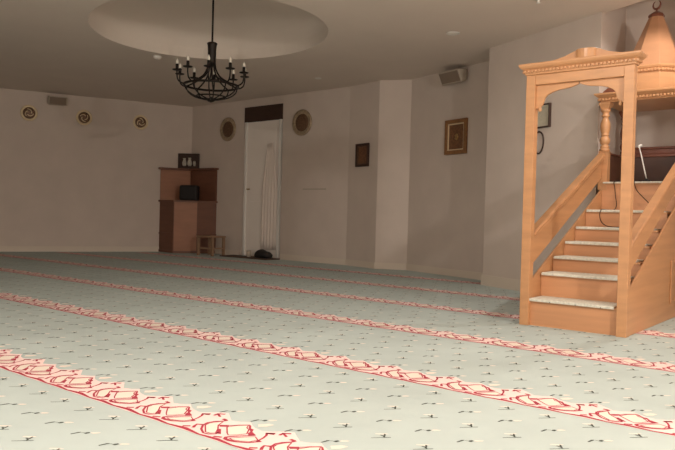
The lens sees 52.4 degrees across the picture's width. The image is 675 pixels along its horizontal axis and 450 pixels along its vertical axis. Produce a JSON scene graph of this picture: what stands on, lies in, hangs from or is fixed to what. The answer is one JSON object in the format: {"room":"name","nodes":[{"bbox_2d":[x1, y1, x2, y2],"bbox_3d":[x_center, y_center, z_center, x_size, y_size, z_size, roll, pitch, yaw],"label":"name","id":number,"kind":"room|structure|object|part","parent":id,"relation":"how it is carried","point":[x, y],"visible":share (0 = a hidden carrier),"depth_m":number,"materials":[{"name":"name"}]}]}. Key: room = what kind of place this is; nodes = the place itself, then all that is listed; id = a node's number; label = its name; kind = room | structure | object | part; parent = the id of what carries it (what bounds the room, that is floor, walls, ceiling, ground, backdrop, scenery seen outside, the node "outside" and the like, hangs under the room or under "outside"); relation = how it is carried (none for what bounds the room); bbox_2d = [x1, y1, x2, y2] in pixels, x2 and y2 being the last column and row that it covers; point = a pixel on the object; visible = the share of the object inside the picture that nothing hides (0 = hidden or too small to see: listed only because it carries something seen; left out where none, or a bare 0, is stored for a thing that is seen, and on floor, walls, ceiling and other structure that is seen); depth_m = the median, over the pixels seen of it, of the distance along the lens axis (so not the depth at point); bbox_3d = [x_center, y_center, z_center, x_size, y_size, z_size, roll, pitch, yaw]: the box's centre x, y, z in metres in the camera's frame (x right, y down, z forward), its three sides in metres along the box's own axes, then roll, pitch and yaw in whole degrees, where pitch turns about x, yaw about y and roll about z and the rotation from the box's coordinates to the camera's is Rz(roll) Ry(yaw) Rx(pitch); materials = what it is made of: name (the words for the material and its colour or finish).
{"room":"mosque","nodes":[
{"label":"mosque","id":0,"kind":"room"},
{"bbox_2d":[0,88,192,246],"bbox_3d":[-5.993,-0.969,11.951,7.124,2.860,0.140,1,1,-27],"label":"wall","id":1,"kind":"structure","parent":0,"point":[64,181],"depth_m":12.57,"materials":[{"name":"paint"}]},
{"bbox_2d":[20,105,37,120],"bbox_3d":[-5.447,-1.979,12.107,0.284,0.284,0.030,1,1,-27],"label":"wall plate","id":2,"kind":"object","parent":1,"relation":"attached to","point":[28,112],"visible":1,"depth_m":12.10,"materials":[{"name":"gold metal"}]},
{"bbox_2d":[48,96,67,105],"bbox_3d":[-4.993,-2.218,12.232,0.315,0.164,0.220,1,1,-27],"label":"wall speaker","id":3,"kind":"object","parent":1,"relation":"attached to","point":[53,100],"visible":1,"depth_m":12.16,"materials":[{"name":"beige plastic"}]},
{"bbox_2d":[0,246,158,251],"bbox_3d":[-6.023,0.414,11.887,7.001,0.095,0.016,1,1,-27],"label":"baseboard","id":4,"kind":"structure","parent":1,"relation":"attached to","point":[2,248],"depth_m":12.53,"materials":[{"name":"beige paint"}]},
{"bbox_2d":[76,110,91,124],"bbox_3d":[-4.630,-1.963,12.529,0.284,0.284,0.030,1,1,-27],"label":"wall plate","id":5,"kind":"object","parent":1,"relation":"attached to","point":[83,117],"visible":1,"depth_m":12.52,"materials":[{"name":"gold metal"}]},
{"bbox_2d":[133,115,147,129],"bbox_3d":[-3.730,-1.946,12.994,0.284,0.284,0.030,1,1,-27],"label":"wall plate","id":6,"kind":"object","parent":1,"relation":"attached to","point":[140,122],"visible":1,"depth_m":12.98,"materials":[{"name":"gold metal"}]},
{"bbox_2d":[192,87,350,258],"bbox_3d":[-1.341,-0.849,12.273,4.100,2.860,0.140,2,1,40],"label":"wall","id":7,"kind":"structure","parent":0,"point":[313,223],"depth_m":11.61,"materials":[{"name":"paint"}]},
{"bbox_2d":[220,117,235,140],"bbox_3d":[-2.042,-1.780,12.759,0.444,0.444,0.030,2,1,40],"label":"wall plate","id":8,"kind":"object","parent":7,"relation":"attached to","point":[228,126],"visible":1,"depth_m":12.74,"materials":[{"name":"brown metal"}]},
{"bbox_2d":[245,103,282,122],"bbox_3d":[-1.284,-1.982,12.197,0.970,0.270,0.118,2,1,40],"label":"trim","id":9,"kind":"structure","parent":7,"relation":"attached to","point":[275,111],"depth_m":12.13,"materials":[{"name":"brown wood"}]},
{"bbox_2d":[215,249,344,264],"bbox_3d":[-1.398,0.534,12.208,3.992,0.095,0.016,2,1,40],"label":"baseboard","id":10,"kind":"structure","parent":7,"relation":"attached to","point":[218,251],"depth_m":11.50,"materials":[{"name":"beige paint"}]},
{"bbox_2d":[292,109,311,135],"bbox_3d":[-0.601,-1.724,11.543,0.444,0.444,0.030,2,1,40],"label":"wall plate","id":11,"kind":"object","parent":7,"relation":"attached to","point":[302,120],"visible":1,"depth_m":11.53,"materials":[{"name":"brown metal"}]},
{"bbox_2d":[303,188,325,189],"bbox_3d":[-0.388,-0.595,11.368,0.510,0.020,0.012,2,1,40],"label":"trim","id":12,"kind":"structure","parent":7,"relation":"attached to","point":[313,188],"depth_m":11.32,"materials":[{"name":"beige plastic"}]},
{"bbox_2d":[0,0,647,106],"bbox_3d":[-2.421,-2.420,3.700,18.640,0.510,14.841,2,1,39],"label":"ceiling","id":13,"kind":"structure","parent":0,"point":[106,49],"depth_m":8.60,"materials":[{"name":"paint"}]},
{"bbox_2d":[172,0,248,102],"bbox_3d":[-1.423,-2.050,7.786,0.873,1.315,0.876,2,1,39],"label":"chandelier","id":14,"kind":"object","parent":13,"relation":"hanging from","point":[212,46],"visible":1,"depth_m":7.74,"materials":[{"name":"black metal"}]},
{"bbox_3d":[-1.628,-1.651,7.707,0.181,0.463,0.329,2,1,39],"label":"arm","id":15,"kind":"part","parent":14,"relation":"part of","materials":[{"name":"black metal"}]},
{"bbox_3d":[-1.641,-1.653,7.838,0.370,0.463,0.017,2,1,12],"label":"arm","id":16,"kind":"part","parent":14,"relation":"part of","materials":[{"name":"black metal"}]},
{"bbox_3d":[-1.541,-1.647,7.608,0.017,0.463,0.369,2,1,30],"label":"arm","id":17,"kind":"part","parent":14,"relation":"part of","materials":[{"name":"black metal"}]},
{"bbox_3d":[-1.575,-1.653,7.951,0.017,0.463,0.370,1,1,-42],"label":"arm","id":18,"kind":"part","parent":14,"relation":"part of","materials":[{"name":"black metal"}]},
{"bbox_3d":[-1.413,-1.643,7.580,0.017,0.463,0.370,1,1,-6],"label":"arm","id":19,"kind":"part","parent":14,"relation":"part of","materials":[{"name":"black metal"}]},
{"bbox_3d":[-1.425,-1.947,7.788,0.120,0.260,0.118,2,1,39],"label":"stem","id":20,"kind":"part","parent":14,"relation":"part of","materials":[{"name":"black metal"}]},
{"bbox_3d":[-1.414,-2.382,7.782,0.020,0.650,0.020,1,1,-29],"label":"rod","id":21,"kind":"part","parent":14,"relation":"part of","materials":[{"name":"black metal"}]},
{"bbox_3d":[-1.455,-1.650,8.004,0.016,0.463,0.370,1,1,-6],"label":"arm","id":22,"kind":"part","parent":14,"relation":"part of","materials":[{"name":"black metal"}]},
{"bbox_3d":[-1.292,-1.641,7.634,0.017,0.463,0.369,1,1,-42],"label":"arm","id":23,"kind":"part","parent":14,"relation":"part of","materials":[{"name":"black metal"}]},
{"bbox_3d":[-1.326,-1.647,7.976,0.017,0.463,0.369,2,1,30],"label":"arm","id":24,"kind":"part","parent":14,"relation":"part of","materials":[{"name":"black metal"}]},
{"bbox_3d":[-1.226,-1.640,7.747,0.369,0.463,0.017,2,1,12],"label":"arm","id":25,"kind":"part","parent":14,"relation":"part of","materials":[{"name":"black metal"}]},
{"bbox_3d":[-1.239,-1.643,7.878,0.369,0.463,0.017,1,1,-24],"label":"arm","id":26,"kind":"part","parent":14,"relation":"part of","materials":[{"name":"black metal"}]},
{"bbox_2d":[446,31,459,35],"bbox_3d":[1.276,-2.115,7.579,0.150,0.012,0.150,2,1,39],"label":"recessed light","id":27,"kind":"object","parent":13,"relation":"in","point":[452,33],"visible":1,"depth_m":7.56,"materials":[{"name":"white plastic"}]},
{"bbox_2d":[0,252,674,449],"bbox_3d":[-2.504,0.673,3.744,18.640,0.001,14.841,2,1,39],"label":"floor","id":28,"kind":"structure","parent":0,"point":[99,350],"depth_m":3.70,"materials":[{"name":"carpet"}]},
{"bbox_2d":[158,167,218,253],"bbox_3d":[-2.867,-0.281,13.059,1.096,1.620,0.627,2,1,39],"label":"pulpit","id":29,"kind":"object","parent":28,"relation":"on","point":[180,221],"visible":0.97,"depth_m":12.98,"materials":[{"name":"reddish-brown wood veneer"},{"name":"dark brown wood veneer"}]},
{"bbox_3d":[-2.869,0.031,12.923,0.420,0.920,0.012,1,1,-16],"label":"panel","id":30,"kind":"part","parent":29,"relation":"part of","materials":[{"name":"brown wood"}]},
{"bbox_3d":[-2.880,0.169,13.081,1.054,0.030,0.604,2,1,39],"label":"moulding","id":31,"kind":"part","parent":29,"relation":"part of","materials":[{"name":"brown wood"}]},
{"bbox_2d":[158,200,217,202],"bbox_3d":[-2.863,-0.448,13.063,1.080,0.035,0.618,2,1,39],"label":"shelf","id":32,"kind":"object","parent":29,"relation":"attached to","point":[161,201],"depth_m":12.95,"materials":[{"name":"brown wood"}]},
{"bbox_2d":[178,153,199,168],"bbox_3d":[-2.890,-1.242,13.313,0.419,0.290,0.089,2,1,8],"label":"picture frame","id":33,"kind":"object","parent":29,"relation":"on","point":[188,161],"visible":0.92,"depth_m":13.30,"materials":[{"name":"brown wood"}]},
{"bbox_2d":[180,156,196,165],"bbox_3d":[-2.889,-1.242,13.323,0.332,0.204,0.008,2,1,6],"label":"picture","id":34,"kind":"object","parent":33,"relation":"attached to","point":[184,160],"depth_m":13.30},
{"bbox_2d":[179,185,199,200],"bbox_3d":[-2.821,-0.612,13.066,0.350,0.290,0.200,2,1,6],"label":"case","id":35,"kind":"object","parent":29,"relation":"on","point":[186,192],"visible":0.96,"depth_m":12.97,"materials":[{"name":"black fabric"}]},
{"bbox_2d":[196,235,225,255],"bbox_3d":[-2.297,0.374,12.444,0.440,0.360,0.320,2,1,39],"label":"stool","id":36,"kind":"object","parent":28,"relation":"on","point":[210,247],"visible":0.92,"depth_m":12.41,"materials":[{"name":"brown wood"}]},
{"bbox_3d":[-2.527,0.382,12.461,0.044,0.330,0.044,2,1,39],"label":"leg","id":37,"kind":"part","parent":36,"relation":"part of","materials":[{"name":"brown wood"}]},
{"bbox_3d":[-2.365,0.384,12.665,0.044,0.330,0.044,2,1,39],"label":"leg","id":38,"kind":"part","parent":36,"relation":"part of","materials":[{"name":"brown wood"}]},
{"bbox_3d":[-2.293,0.209,12.442,0.440,0.030,0.320,2,1,39],"label":"seat","id":39,"kind":"part","parent":36,"relation":"part of","materials":[{"name":"brown wood"}]},
{"bbox_3d":[-2.230,0.394,12.225,0.044,0.330,0.044,2,1,39],"label":"leg","id":40,"kind":"part","parent":36,"relation":"part of","materials":[{"name":"brown wood"}]},
{"bbox_3d":[-2.068,0.395,12.428,0.044,0.330,0.044,2,1,39],"label":"leg","id":41,"kind":"part","parent":36,"relation":"part of","materials":[{"name":"brown wood"}]},
{"bbox_2d":[220,255,279,259],"bbox_3d":[-1.552,0.568,12.040,1.160,0.020,0.340,2,1,39],"label":"door mat","id":42,"kind":"object","parent":28,"relation":"on","point":[234,256],"visible":0.98,"depth_m":11.87,"materials":[{"name":"brown fabric"}]},
{"bbox_2d":[246,250,250,256],"bbox_3d":[-1.553,0.501,12.004,0.088,0.112,0.088,2,1,39],"label":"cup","id":43,"kind":"object","parent":42,"relation":"on","point":[248,252],"visible":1,"depth_m":11.97,"materials":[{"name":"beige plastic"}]},
{"bbox_2d":[254,249,272,258],"bbox_3d":[-1.275,0.492,11.782,0.350,0.148,0.240,2,1,39],"label":"bag","id":44,"kind":"object","parent":42,"relation":"on","point":[261,253],"visible":1,"depth_m":11.69,"materials":[{"name":"black fabric"}]},
{"bbox_2d":[519,0,674,337],"bbox_3d":[2.473,-0.685,5.892,0.874,2.922,2.494,2,1,39],"label":"minbar","id":45,"kind":"object","parent":28,"relation":"on","point":[599,278],"visible":1,"depth_m":5.28,"materials":[{"name":"brown wood"}]},
{"bbox_3d":[1.456,-0.184,5.210,0.070,1.885,0.070,2,1,39],"label":"post","id":46,"kind":"part","parent":45,"relation":"part of","materials":[{"name":"brown wood"}]},
{"bbox_3d":[2.197,0.200,6.148,0.018,1.130,2.325,2,1,39],"label":"panel","id":47,"kind":"part","parent":45,"relation":"part of","materials":[{"name":"brown wood"}]},
{"bbox_3d":[1.978,-0.151,5.864,0.020,0.950,1.605,2,1,39],"label":"balustrade panel","id":48,"kind":"part","parent":45,"relation":"part of","materials":[{"name":"brown wood"}]},
{"bbox_3d":[1.984,-0.280,5.867,0.070,0.801,1.615,2,1,39],"label":"hand rail","id":49,"kind":"part","parent":45,"relation":"part of","materials":[{"name":"brown wood"}]},
{"bbox_3d":[1.760,-1.157,4.974,0.874,0.083,0.164,2,1,39],"label":"cornice","id":50,"kind":"part","parent":45,"relation":"part of","materials":[{"name":"brown wood"}]},
{"bbox_2d":[599,144,650,227],"bbox_3d":[2.646,-0.365,6.133,0.437,0.779,0.652,2,1,39],"label":"microphone","id":51,"kind":"object","parent":45,"relation":"on","point":[640,145],"visible":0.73,"depth_m":6.31,"materials":[{"name":"white plastic"}]},
{"bbox_3d":[2.826,-0.574,6.349,0.015,0.299,0.107,1,1,-21],"label":"rod","id":52,"kind":"part","parent":51,"relation":"part of","materials":[{"name":"white plastic"}]},
{"bbox_3d":[2.010,-0.163,4.767,0.070,1.885,0.070,2,1,39],"label":"post","id":53,"kind":"part","parent":45,"relation":"part of","materials":[{"name":"brown wood"}]},
{"bbox_3d":[2.763,0.222,5.696,0.016,1.130,2.325,2,1,39],"label":"panel","id":54,"kind":"part","parent":45,"relation":"part of","materials":[{"name":"brown wood"}]},
{"bbox_3d":[2.530,-0.098,5.424,0.020,0.940,1.605,2,1,39],"label":"balustrade panel","id":55,"kind":"part","parent":45,"relation":"part of","materials":[{"name":"brown wood"}]},
{"bbox_3d":[2.536,-0.213,5.426,0.070,0.818,1.615,2,1,39],"label":"hand rail","id":56,"kind":"part","parent":45,"relation":"part of","materials":[{"name":"brown wood"}]},
{"bbox_3d":[3.190,-0.724,6.789,0.624,0.101,0.075,2,1,39],"label":"backrest rail","id":57,"kind":"part","parent":45,"relation":"part of","materials":[{"name":"brown wood"}]},
{"bbox_3d":[3.033,-1.451,6.557,0.591,0.072,0.591,2,1,39],"label":"drum cornice","id":58,"kind":"part","parent":45,"relation":"part of","materials":[{"name":"brown wood"}]},
{"bbox_3d":[3.099,0.480,6.107,0.012,0.360,1.080,2,1,39],"label":"panel moulding","id":59,"kind":"part","parent":45,"relation":"part of","materials":[{"name":"brown wood"}]},
{"bbox_2d":[346,80,379,261],"bbox_3d":[0.436,-0.778,10.675,0.140,2.860,0.726,1,1,-38],"label":"wall","id":60,"kind":"structure","parent":0,"point":[364,98],"depth_m":10.61,"materials":[{"name":"paint"}]},
{"bbox_2d":[345,259,373,268],"bbox_3d":[0.344,0.603,10.639,0.016,0.095,0.716,1,1,-38],"label":"baseboard","id":61,"kind":"structure","parent":60,"relation":"attached to","point":[365,264],"depth_m":10.63,"materials":[{"name":"beige paint"}]},
{"bbox_2d":[355,143,369,166],"bbox_3d":[0.382,-1.082,10.607,0.031,0.357,0.310,1,1,-38],"label":"wall picture","id":62,"kind":"object","parent":60,"relation":"attached to","point":[361,150],"visible":1,"depth_m":10.61,"materials":[{"name":"brown wood"}]},
{"bbox_2d":[375,80,411,263],"bbox_3d":[0.881,-0.761,10.347,0.539,2.860,0.140,2,1,14],"label":"wall column","id":63,"kind":"structure","parent":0,"point":[395,95],"depth_m":10.29,"materials":[{"name":"paint"}]},
{"bbox_2d":[374,262,405,269],"bbox_3d":[0.795,0.620,10.299,0.489,0.095,0.016,2,1,14],"label":"baseboard","id":64,"kind":"structure","parent":63,"relation":"attached to","point":[393,266],"depth_m":10.29,"materials":[{"name":"beige paint"}]},
{"bbox_2d":[407,61,488,272],"bbox_3d":[1.728,-0.724,9.325,0.140,2.860,2.341,1,1,-32],"label":"wall","id":65,"kind":"structure","parent":0,"point":[446,204],"depth_m":9.52,"materials":[{"name":"paint"}]},
{"bbox_2d":[406,264,482,279],"bbox_3d":[1.597,0.655,9.347,0.016,0.095,2.125,1,1,-32],"label":"baseboard","id":66,"kind":"structure","parent":65,"relation":"attached to","point":[410,267],"depth_m":9.51,"materials":[{"name":"beige paint"}]},
{"bbox_2d":[439,69,466,84],"bbox_3d":[1.572,-2.002,9.274,0.220,0.179,0.400,1,1,-32],"label":"wall speaker","id":67,"kind":"object","parent":65,"relation":"attached to","point":[456,75],"visible":1,"depth_m":9.17,"materials":[{"name":"beige plastic"}]},
{"bbox_2d":[439,70,459,83],"bbox_3d":[1.508,-1.987,9.233,0.070,0.130,0.360,1,1,-32],"label":"grille","id":68,"kind":"object","parent":67,"relation":"attached to","point":[452,76],"depth_m":9.22,"materials":[{"name":"brown"}]},
{"bbox_2d":[444,117,467,154],"bbox_3d":[1.614,-1.204,9.352,0.031,0.477,0.435,1,1,-32],"label":"wall picture","id":69,"kind":"object","parent":65,"relation":"attached to","point":[456,130],"visible":1,"depth_m":9.35,"materials":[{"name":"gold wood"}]},
{"bbox_2d":[483,12,601,279],"bbox_3d":[2.223,-0.684,7.496,0.140,2.860,1.718,1,1,-26],"label":"wall","id":70,"kind":"structure","parent":0,"point":[571,140],"depth_m":7.63,"materials":[{"name":"paint"}]},
{"bbox_2d":[481,275,519,290],"bbox_3d":[2.118,0.681,7.477,0.016,0.125,1.759,1,1,-26],"label":"baseboard","id":71,"kind":"structure","parent":70,"relation":"attached to","point":[486,280],"depth_m":7.93,"materials":[{"name":"beige paint"}]},
{"bbox_2d":[537,131,543,153],"bbox_3d":[2.177,-0.890,7.416,0.020,0.254,0.160,1,1,-26],"label":"loop","id":72,"kind":"object","parent":70,"relation":"hanging from","point":[538,131],"visible":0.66,"depth_m":7.36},
{"bbox_2d":[537,103,551,128],"bbox_3d":[2.200,-1.171,7.361,0.031,0.255,0.235,1,1,-26],"label":"wall picture","id":73,"kind":"object","parent":70,"relation":"attached to","point":[544,117],"visible":0.56,"depth_m":7.33},
{"bbox_2d":[596,6,626,193],"bbox_3d":[2.775,-0.844,7.098,0.140,3.220,0.930,2,1,39],"label":"wall","id":74,"kind":"structure","parent":0,"point":[613,26],"depth_m":7.02,"materials":[{"name":"paint"}]},
{"bbox_2d":[625,0,674,146],"bbox_3d":[3.666,-0.817,6.892,1.790,3.220,0.140,2,1,39],"label":"wall","id":75,"kind":"structure","parent":0,"point":[653,128],"depth_m":7.14,"materials":[{"name":"paint"}]},
{"bbox_3d":[-1.243,-0.767,12.302,0.970,2.700,0.057,2,1,39],"label":"doorway","id":76,"kind":"structure","parent":0,"visible":0},
{"bbox_2d":[242,119,282,257],"bbox_3d":[-1.315,-0.632,12.223,0.914,2.430,0.165,2,1,39],"label":"door","id":77,"kind":"structure","parent":76,"relation":"attached to","point":[258,135],"depth_m":12.27,"materials":[{"name":"white paint"}]},
{"bbox_2d":[261,143,276,249],"bbox_3d":[-1.192,-0.501,12.025,0.362,1.860,0.016,2,1,40],"label":"hanging cloth","id":78,"kind":"object","parent":77,"relation":"hanging from","point":[269,189],"visible":0.99,"depth_m":12.02,"materials":[{"name":"beige fabric"}]}
]}

